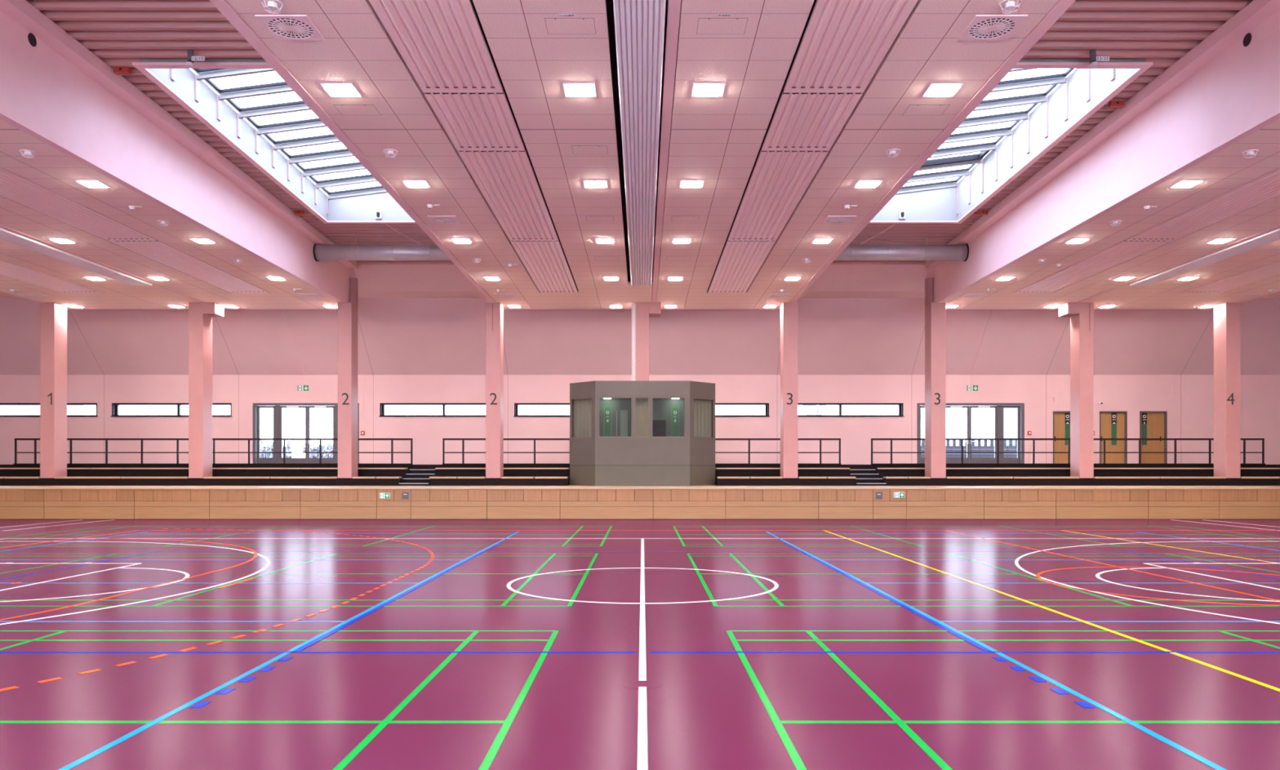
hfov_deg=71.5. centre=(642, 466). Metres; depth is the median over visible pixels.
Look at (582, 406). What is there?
curtain
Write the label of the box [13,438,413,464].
railing
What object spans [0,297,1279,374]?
wall
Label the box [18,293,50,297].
ceiling vent
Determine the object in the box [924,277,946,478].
pillar
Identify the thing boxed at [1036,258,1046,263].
detector
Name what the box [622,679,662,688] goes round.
socket
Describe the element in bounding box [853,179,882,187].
recessed light
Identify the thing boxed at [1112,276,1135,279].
recessed light
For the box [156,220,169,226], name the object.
detector
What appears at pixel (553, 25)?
access hatch
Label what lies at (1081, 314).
pillar
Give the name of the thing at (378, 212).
sensor
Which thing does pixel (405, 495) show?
switch box
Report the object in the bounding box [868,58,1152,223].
window
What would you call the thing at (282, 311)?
conduit
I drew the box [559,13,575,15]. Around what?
tag
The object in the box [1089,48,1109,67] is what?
detector
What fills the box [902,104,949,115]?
access hatch
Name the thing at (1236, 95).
ceiling beam
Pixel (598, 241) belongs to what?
diffuser
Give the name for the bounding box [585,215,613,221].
access hatch
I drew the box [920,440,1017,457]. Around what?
fence
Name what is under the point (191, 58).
detector
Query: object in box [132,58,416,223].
window
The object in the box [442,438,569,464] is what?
railing
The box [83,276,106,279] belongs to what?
recessed light
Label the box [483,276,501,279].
recessed light
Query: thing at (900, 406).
window
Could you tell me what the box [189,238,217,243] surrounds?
recessed light
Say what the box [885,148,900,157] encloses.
detector
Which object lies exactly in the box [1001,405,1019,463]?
glass pane
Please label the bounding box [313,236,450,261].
ventilation duct
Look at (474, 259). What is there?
detector
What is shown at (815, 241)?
diffuser
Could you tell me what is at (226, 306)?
recessed light
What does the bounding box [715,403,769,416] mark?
window
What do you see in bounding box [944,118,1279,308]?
ceiling
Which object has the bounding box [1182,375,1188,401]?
conduit
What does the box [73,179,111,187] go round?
recessed light
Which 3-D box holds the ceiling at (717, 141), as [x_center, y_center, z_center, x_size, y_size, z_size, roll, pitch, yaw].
[0.000,-5.460,13.800,9.676,0.080,33.200,0,0,0]
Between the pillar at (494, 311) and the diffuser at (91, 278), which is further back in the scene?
the pillar at (494, 311)
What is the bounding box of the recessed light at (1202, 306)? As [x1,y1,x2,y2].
[1195,305,1215,307]
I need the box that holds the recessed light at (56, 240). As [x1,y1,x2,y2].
[47,238,77,243]
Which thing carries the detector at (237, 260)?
attached to the ceiling at (50, 168)
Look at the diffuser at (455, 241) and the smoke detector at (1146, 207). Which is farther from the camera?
the diffuser at (455, 241)
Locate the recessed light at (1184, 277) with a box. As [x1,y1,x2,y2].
[1176,276,1199,279]
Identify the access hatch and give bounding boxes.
[333,104,381,115]
[544,17,595,34]
[571,145,608,154]
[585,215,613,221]
[666,256,690,259]
[671,215,699,221]
[696,17,747,34]
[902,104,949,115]
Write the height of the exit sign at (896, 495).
0.165 m
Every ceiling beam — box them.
[0,9,357,309]
[924,9,1279,309]
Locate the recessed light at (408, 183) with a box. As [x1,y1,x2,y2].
[401,179,431,187]
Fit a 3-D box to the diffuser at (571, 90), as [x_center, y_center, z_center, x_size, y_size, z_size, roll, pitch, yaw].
[-0.900,-5.405,12.780,0.370,0.022,0.370,0,0,0]
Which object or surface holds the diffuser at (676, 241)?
attached to the recessed light at (674, 240)
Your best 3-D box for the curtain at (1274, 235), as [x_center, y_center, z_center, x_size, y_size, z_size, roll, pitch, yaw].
[14.784,-5.411,11.860,0.616,0.058,29.120,0,0,0]
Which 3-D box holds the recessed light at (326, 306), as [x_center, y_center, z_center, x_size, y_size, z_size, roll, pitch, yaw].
[-10.530,-5.407,30.020,0.450,0.026,0.450,0,0,0]
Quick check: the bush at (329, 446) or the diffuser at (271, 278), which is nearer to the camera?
the diffuser at (271, 278)
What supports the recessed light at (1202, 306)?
in the ceiling at (1228, 169)
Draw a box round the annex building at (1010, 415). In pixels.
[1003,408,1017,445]
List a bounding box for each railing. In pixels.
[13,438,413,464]
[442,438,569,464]
[715,438,840,464]
[871,438,1265,464]
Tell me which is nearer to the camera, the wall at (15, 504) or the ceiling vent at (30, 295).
the wall at (15, 504)
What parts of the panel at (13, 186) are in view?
panel, panel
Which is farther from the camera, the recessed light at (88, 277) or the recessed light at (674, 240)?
the recessed light at (88, 277)
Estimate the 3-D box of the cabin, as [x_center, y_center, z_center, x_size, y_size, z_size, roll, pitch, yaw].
[0.000,-1.085,29.646,4.900,3.420,1.508,0,0,0]
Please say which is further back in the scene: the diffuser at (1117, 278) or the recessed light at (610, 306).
the recessed light at (610, 306)
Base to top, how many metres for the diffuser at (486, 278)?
0.022 m
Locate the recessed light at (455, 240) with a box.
[450,238,472,243]
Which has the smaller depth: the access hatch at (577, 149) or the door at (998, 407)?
the access hatch at (577, 149)
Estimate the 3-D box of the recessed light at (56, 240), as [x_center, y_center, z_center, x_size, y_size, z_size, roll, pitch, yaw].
[-13.900,-5.407,21.300,0.450,0.026,0.450,0,0,0]
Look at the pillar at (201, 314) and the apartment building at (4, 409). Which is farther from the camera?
the apartment building at (4, 409)
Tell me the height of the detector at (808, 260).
0.102 m
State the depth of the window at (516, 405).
35.00 m
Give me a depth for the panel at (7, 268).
25.75 m
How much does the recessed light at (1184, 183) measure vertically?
0.026 m
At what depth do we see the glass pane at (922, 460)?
35.15 m
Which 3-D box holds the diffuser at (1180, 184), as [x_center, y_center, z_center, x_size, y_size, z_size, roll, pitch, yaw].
[10.420,-5.405,17.020,0.370,0.022,0.370,0,0,0]
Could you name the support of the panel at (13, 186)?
attached to the ceiling at (50, 168)
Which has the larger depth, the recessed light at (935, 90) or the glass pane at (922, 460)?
the glass pane at (922, 460)
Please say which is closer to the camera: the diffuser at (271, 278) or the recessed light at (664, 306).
the diffuser at (271, 278)
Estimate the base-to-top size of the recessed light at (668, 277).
0.026 m
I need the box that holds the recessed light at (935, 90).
[921,83,963,97]
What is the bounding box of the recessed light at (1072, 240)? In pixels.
[1063,238,1091,243]
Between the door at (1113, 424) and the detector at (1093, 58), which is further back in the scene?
the door at (1113, 424)
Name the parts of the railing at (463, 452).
post, post, handrail, rail, post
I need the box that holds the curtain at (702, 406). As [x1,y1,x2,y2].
[693,398,711,437]
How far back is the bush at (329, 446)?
54.09 m
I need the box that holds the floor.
[0,519,1279,769]
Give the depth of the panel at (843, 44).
13.72 m
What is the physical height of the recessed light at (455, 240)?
0.026 m
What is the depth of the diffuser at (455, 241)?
21.27 m
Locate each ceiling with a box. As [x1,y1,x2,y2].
[0,119,337,308]
[26,0,452,262]
[226,0,1058,308]
[352,262,929,291]
[832,0,1253,262]
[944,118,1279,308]
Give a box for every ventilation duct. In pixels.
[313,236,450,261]
[834,236,968,261]
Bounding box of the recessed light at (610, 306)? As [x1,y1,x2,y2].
[608,305,622,307]
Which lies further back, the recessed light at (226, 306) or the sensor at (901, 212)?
the recessed light at (226, 306)
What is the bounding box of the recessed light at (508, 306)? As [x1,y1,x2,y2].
[506,305,521,307]
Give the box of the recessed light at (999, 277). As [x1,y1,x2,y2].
[994,276,1015,279]
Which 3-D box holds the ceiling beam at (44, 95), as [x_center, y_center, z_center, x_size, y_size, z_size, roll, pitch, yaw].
[-14.840,-6.564,13.900,10.040,2.312,33.400,0,0,0]
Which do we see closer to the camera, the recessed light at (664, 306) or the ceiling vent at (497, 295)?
the ceiling vent at (497, 295)
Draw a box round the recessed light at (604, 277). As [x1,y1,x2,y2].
[603,276,619,279]
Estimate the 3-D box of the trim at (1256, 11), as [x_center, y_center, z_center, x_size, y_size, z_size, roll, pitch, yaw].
[9.580,-7.099,13.410,0.300,0.952,32.420,0,0,0]
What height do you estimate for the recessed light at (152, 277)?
0.026 m
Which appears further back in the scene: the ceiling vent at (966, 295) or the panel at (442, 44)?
the ceiling vent at (966, 295)
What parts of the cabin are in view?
window post, window trim, window post, window post, door, window trim, window post, window trim, parapet panel, panel, window sill, window post, window trim, door, window post, window post, window trim, window post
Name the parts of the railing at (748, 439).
post, rail, handrail, post, post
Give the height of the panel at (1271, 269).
0.056 m
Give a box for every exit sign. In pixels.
[297,385,309,391]
[379,493,390,497]
[893,492,904,497]
[966,385,977,391]
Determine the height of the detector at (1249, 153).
0.102 m
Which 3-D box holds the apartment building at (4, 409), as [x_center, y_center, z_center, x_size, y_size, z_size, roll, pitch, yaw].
[-47.500,-4.320,62.975,12.000,9.000,6.050,0,0,0]
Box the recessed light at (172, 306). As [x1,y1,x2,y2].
[167,305,186,307]
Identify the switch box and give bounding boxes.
[401,492,408,499]
[875,492,882,499]
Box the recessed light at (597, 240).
[595,238,614,243]
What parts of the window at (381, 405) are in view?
sill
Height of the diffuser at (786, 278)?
0.022 m
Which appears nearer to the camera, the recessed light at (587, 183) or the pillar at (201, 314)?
the recessed light at (587, 183)
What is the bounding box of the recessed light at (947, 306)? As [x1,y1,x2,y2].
[946,305,959,307]
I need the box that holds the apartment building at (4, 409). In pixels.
[0,404,83,414]
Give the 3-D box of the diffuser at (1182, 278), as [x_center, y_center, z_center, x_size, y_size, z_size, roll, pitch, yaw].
[15.690,-5.405,25.560,0.370,0.022,0.370,0,0,0]
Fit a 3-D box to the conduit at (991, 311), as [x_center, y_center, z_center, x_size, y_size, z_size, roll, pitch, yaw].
[12.916,-4.473,33.930,0.028,2.585,2.140,0,0,0]
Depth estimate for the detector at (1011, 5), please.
10.38 m
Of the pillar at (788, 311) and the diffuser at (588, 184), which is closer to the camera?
the diffuser at (588, 184)
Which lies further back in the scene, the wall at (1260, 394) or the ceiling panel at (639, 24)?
the wall at (1260, 394)
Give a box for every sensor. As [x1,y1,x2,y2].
[375,209,420,244]
[860,209,905,244]
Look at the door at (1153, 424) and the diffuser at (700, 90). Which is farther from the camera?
the door at (1153, 424)
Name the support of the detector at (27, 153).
attached to the ceiling at (50, 168)
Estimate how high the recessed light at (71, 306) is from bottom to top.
0.026 m
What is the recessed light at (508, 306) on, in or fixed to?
in the ceiling at (717, 141)
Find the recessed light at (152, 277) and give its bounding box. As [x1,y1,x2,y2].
[147,276,170,279]
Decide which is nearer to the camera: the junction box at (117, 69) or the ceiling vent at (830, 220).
the junction box at (117, 69)
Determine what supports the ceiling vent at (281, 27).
in the ceiling at (717, 141)
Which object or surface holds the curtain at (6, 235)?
attached to the ceiling at (50, 168)
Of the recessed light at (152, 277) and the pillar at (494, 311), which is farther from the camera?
the pillar at (494, 311)
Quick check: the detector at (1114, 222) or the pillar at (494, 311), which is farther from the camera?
the pillar at (494, 311)
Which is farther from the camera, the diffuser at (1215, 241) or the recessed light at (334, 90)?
the diffuser at (1215, 241)
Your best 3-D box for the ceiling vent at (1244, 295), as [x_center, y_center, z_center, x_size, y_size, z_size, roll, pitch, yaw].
[19.100,-5.413,28.100,0.620,0.014,0.620,0,0,0]
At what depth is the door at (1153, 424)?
35.10 m
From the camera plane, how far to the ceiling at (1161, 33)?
15.16 m
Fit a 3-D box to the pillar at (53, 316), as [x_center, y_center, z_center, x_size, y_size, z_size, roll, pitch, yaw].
[-19.625,-2.522,29.622,0.470,5.791,0.655,0,0,0]
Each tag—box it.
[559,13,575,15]
[715,13,732,15]
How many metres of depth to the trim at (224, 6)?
13.98 m
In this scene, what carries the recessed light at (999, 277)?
in the ceiling at (1228, 169)
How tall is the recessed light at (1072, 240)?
0.026 m
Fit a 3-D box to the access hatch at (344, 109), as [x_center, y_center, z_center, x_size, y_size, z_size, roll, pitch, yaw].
[-4.330,-5.418,13.500,0.600,0.004,0.400,0,0,0]
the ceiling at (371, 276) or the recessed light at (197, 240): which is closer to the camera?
the recessed light at (197, 240)
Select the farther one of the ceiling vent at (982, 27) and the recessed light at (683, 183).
the recessed light at (683, 183)
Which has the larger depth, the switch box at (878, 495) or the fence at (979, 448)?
the fence at (979, 448)
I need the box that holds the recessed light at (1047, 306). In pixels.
[1043,305,1060,307]
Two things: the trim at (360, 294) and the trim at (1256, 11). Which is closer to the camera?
the trim at (1256, 11)
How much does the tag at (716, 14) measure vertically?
0.006 m
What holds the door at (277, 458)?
in the wall at (1260, 394)
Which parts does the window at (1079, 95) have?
sash frame, sash frame, sash frame, sash frame, sash frame, sash frame, sash frame, sash frame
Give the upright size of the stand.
0.750 m
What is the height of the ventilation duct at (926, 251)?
0.730 m
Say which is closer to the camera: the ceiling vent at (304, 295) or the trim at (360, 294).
the ceiling vent at (304, 295)
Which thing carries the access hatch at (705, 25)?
attached to the ceiling at (717, 141)
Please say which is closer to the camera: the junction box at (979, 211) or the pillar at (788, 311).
the junction box at (979, 211)
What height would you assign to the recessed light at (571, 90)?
0.026 m
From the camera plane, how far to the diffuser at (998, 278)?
25.51 m
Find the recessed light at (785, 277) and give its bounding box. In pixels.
[783,276,801,279]
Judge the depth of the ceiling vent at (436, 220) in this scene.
19.48 m
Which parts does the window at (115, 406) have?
sill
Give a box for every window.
[0,403,97,416]
[110,403,232,416]
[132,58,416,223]
[378,403,485,416]
[513,403,569,416]
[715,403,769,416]
[797,403,904,416]
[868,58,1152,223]
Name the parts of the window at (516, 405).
sill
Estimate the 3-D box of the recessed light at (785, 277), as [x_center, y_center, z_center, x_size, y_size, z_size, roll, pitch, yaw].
[4.310,-5.407,25.560,0.450,0.026,0.450,0,0,0]
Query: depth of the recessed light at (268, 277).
25.49 m
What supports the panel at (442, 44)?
attached to the ceiling at (717, 141)
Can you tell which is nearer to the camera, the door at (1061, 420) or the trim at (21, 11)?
the trim at (21, 11)
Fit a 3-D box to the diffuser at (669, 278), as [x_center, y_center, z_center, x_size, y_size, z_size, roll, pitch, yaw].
[0.940,-5.405,25.560,0.370,0.022,0.370,0,0,0]
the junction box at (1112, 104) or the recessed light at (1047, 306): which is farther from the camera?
the recessed light at (1047, 306)
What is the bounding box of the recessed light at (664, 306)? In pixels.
[663,305,677,307]
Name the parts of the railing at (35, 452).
post, post, post, post, post, post, rail, handrail, post, post, post, post, post, post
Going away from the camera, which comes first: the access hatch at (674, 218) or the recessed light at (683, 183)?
the recessed light at (683, 183)
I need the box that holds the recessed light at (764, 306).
[762,305,777,307]
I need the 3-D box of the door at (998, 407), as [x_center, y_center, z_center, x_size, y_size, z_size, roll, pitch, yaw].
[12.922,-1.295,35.140,4.230,2.430,0.280,0,0,0]
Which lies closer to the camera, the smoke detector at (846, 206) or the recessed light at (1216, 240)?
the smoke detector at (846, 206)
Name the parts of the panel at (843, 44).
panel, panel, panel, panel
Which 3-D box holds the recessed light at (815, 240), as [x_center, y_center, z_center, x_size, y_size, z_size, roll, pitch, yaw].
[4.310,-5.407,21.300,0.450,0.026,0.450,0,0,0]
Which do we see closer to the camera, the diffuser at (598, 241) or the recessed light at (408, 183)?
the recessed light at (408, 183)
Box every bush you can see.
[260,440,293,457]
[302,441,333,457]
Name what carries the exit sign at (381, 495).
attached to the wall at (15, 504)
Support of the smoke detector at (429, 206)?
attached to the ceiling at (717, 141)
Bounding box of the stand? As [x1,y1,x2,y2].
[0,464,1279,488]
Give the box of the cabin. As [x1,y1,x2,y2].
[569,380,715,485]
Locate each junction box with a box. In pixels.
[113,66,130,74]
[293,209,305,214]
[977,209,987,214]
[1108,100,1124,107]
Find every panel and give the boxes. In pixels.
[0,166,269,293]
[0,259,102,293]
[368,0,577,293]
[613,0,666,285]
[707,0,917,293]
[1013,167,1279,293]
[1181,260,1279,293]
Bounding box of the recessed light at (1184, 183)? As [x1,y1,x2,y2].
[1168,179,1205,187]
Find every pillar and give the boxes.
[40,302,66,478]
[188,302,223,478]
[337,277,357,478]
[485,302,503,478]
[631,302,660,380]
[780,302,797,478]
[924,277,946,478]
[1058,302,1093,478]
[1213,302,1239,478]
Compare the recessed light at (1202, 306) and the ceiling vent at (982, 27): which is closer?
the ceiling vent at (982, 27)
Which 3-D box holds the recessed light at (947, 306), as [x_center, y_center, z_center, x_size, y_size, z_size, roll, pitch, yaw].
[10.420,-5.407,30.020,0.450,0.026,0.450,0,0,0]
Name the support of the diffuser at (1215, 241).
attached to the recessed light at (1216, 240)
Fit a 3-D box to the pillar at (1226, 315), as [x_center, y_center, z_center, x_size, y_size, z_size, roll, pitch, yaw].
[19.475,-2.522,29.622,0.470,5.791,0.655,0,0,0]
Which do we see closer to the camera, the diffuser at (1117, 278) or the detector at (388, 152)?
the detector at (388, 152)
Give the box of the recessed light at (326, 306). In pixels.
[322,305,337,307]
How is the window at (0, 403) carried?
in the wall at (1260, 394)
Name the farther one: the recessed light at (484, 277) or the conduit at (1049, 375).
the conduit at (1049, 375)
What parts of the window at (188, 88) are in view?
sash frame, sash frame, sash frame, sash frame, sash frame, sash frame, sash frame, sash frame, sash frame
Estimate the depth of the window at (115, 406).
35.00 m
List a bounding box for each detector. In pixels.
[19,149,36,158]
[128,205,142,209]
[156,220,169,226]
[186,48,204,67]
[233,258,243,263]
[261,0,284,13]
[382,148,397,157]
[426,204,439,208]
[471,257,481,262]
[802,257,812,262]
[844,204,857,208]
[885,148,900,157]
[999,0,1021,13]
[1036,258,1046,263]
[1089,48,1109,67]
[1109,220,1121,226]
[1143,205,1157,209]
[1241,149,1258,158]
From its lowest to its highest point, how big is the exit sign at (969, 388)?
0.235 m
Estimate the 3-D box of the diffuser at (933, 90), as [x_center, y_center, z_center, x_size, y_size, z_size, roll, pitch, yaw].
[4.310,-5.405,12.780,0.370,0.022,0.370,0,0,0]
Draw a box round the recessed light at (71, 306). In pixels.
[65,305,85,307]
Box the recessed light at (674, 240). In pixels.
[671,238,691,243]
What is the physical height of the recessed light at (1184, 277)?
0.026 m
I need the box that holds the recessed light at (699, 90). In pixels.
[691,83,724,97]
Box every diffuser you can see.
[50,239,74,243]
[78,181,106,187]
[86,277,104,279]
[151,277,168,279]
[192,239,213,243]
[268,277,284,279]
[324,84,357,96]
[404,181,427,187]
[453,239,471,243]
[484,277,498,279]
[566,84,593,96]
[585,181,605,187]
[596,239,613,243]
[604,277,617,279]
[668,277,681,279]
[674,239,689,243]
[681,181,702,187]
[694,84,721,96]
[785,277,799,279]
[813,239,831,243]
[856,181,879,187]
[925,84,959,96]
[996,277,1013,279]
[1066,239,1088,243]
[1115,277,1133,279]
[1173,181,1201,187]
[1178,277,1196,279]
[1208,239,1231,243]
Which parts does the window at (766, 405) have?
sill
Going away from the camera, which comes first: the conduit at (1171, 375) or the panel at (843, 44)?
the panel at (843, 44)
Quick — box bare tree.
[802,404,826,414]
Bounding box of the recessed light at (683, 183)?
[679,179,704,187]
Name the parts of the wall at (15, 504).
panel, panel, panel, panel, panel, panel, panel, panel, panel, panel, panel, panel, panel, panel, panel, panel, panel, panel, panel, panel, panel, panel, panel, panel, panel, panel, panel, panel, panel, panel, panel, panel, panel, panel, panel, panel, panel, panel, panel, panel, panel, panel, panel, panel, panel, panel, panel, panel, panel, panel, panel, panel, panel, panel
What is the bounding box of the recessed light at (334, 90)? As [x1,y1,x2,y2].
[320,83,361,97]
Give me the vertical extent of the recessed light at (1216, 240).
0.026 m
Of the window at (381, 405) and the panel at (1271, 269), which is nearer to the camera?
the panel at (1271, 269)
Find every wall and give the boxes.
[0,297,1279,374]
[0,374,1279,464]
[0,488,1279,519]
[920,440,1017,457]
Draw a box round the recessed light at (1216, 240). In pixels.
[1204,238,1235,243]
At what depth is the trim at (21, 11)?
17.03 m
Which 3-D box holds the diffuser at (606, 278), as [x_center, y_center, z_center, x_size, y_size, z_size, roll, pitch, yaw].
[-0.900,-5.405,25.560,0.370,0.022,0.370,0,0,0]
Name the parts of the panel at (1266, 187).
panel, panel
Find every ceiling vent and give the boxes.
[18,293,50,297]
[254,14,324,40]
[297,293,323,297]
[426,215,462,224]
[493,293,515,297]
[768,293,790,297]
[822,215,856,224]
[957,14,1027,40]
[959,293,986,297]
[1231,293,1263,297]
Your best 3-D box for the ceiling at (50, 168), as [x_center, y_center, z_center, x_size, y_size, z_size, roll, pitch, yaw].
[-14.840,-5.460,13.800,9.676,0.080,33.200,0,0,0]
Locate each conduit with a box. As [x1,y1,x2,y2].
[282,311,305,385]
[970,311,991,385]
[1048,375,1055,401]
[1165,375,1172,401]
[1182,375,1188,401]
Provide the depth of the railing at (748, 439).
31.03 m
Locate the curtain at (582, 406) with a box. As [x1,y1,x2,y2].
[573,398,591,437]
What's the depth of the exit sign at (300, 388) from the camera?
34.97 m
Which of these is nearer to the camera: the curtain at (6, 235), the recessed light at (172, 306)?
the curtain at (6, 235)
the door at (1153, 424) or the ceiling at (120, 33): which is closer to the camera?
the ceiling at (120, 33)
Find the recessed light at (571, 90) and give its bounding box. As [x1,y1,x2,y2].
[563,83,596,97]
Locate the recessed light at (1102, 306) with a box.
[1097,305,1115,307]
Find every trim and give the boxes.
[0,0,356,267]
[0,291,1279,297]
[209,0,1075,309]
[925,0,1279,267]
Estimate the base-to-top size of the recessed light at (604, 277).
0.026 m
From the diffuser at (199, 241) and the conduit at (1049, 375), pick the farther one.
the conduit at (1049, 375)
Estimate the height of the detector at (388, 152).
0.102 m
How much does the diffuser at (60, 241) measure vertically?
0.022 m
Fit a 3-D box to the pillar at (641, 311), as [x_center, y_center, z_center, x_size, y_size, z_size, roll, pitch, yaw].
[0.125,-4.099,29.625,0.950,2.638,0.650,0,0,0]
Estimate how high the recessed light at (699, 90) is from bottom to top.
0.026 m
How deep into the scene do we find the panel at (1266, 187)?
20.38 m
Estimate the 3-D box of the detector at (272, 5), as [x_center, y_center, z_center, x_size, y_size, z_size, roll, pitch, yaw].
[-4.330,-5.369,10.400,0.244,0.102,0.244,0,0,0]
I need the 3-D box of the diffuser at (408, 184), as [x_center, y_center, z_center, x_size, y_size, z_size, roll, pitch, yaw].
[-4.330,-5.405,17.020,0.370,0.022,0.370,0,0,0]
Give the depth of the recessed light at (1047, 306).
29.94 m
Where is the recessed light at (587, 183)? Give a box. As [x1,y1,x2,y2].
[582,179,608,187]
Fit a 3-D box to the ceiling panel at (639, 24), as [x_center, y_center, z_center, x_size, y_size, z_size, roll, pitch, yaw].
[-0.036,-5.411,11.860,0.616,0.058,29.120,0,0,0]
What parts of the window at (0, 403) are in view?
sill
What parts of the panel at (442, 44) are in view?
panel, panel, panel, panel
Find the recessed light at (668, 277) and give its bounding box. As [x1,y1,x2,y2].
[666,276,683,279]
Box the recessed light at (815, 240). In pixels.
[811,238,833,243]
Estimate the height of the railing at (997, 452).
0.915 m
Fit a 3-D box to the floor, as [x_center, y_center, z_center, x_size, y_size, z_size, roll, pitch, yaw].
[0.000,1.678,16.275,56.000,0.204,38.150,0,0,0]
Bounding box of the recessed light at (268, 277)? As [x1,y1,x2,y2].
[265,276,286,279]
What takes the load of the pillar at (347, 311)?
on the stand
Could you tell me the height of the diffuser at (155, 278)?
0.022 m
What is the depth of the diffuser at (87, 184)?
17.01 m
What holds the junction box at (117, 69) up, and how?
attached to the ceiling at (120, 33)
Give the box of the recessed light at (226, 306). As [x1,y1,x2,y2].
[222,305,240,307]
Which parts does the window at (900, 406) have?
sill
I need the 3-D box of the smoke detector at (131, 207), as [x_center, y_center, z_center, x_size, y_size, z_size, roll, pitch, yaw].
[-10.550,-5.384,18.500,0.260,0.072,0.120,0,0,0]
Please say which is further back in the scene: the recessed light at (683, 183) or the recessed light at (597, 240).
the recessed light at (597, 240)
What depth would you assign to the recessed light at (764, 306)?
29.94 m
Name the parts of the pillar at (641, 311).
perforated rail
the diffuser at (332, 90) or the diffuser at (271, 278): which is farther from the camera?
the diffuser at (271, 278)
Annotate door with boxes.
[253,403,359,463]
[916,403,1024,463]
[1053,411,1070,463]
[1099,411,1127,463]
[1139,411,1167,463]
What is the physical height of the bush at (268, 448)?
1.899 m
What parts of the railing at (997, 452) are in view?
post, post, post, post, post, rail, handrail, post, post, post, post, post, post, post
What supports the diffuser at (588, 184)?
attached to the recessed light at (587, 183)
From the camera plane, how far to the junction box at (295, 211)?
24.15 m
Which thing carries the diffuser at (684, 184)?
attached to the recessed light at (683, 183)
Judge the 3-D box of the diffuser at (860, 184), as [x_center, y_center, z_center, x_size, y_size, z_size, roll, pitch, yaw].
[4.310,-5.405,17.020,0.370,0.022,0.370,0,0,0]
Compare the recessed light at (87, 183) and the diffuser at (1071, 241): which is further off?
the diffuser at (1071, 241)
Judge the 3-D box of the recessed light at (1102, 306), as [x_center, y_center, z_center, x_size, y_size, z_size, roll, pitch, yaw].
[15.690,-5.407,30.020,0.450,0.026,0.450,0,0,0]

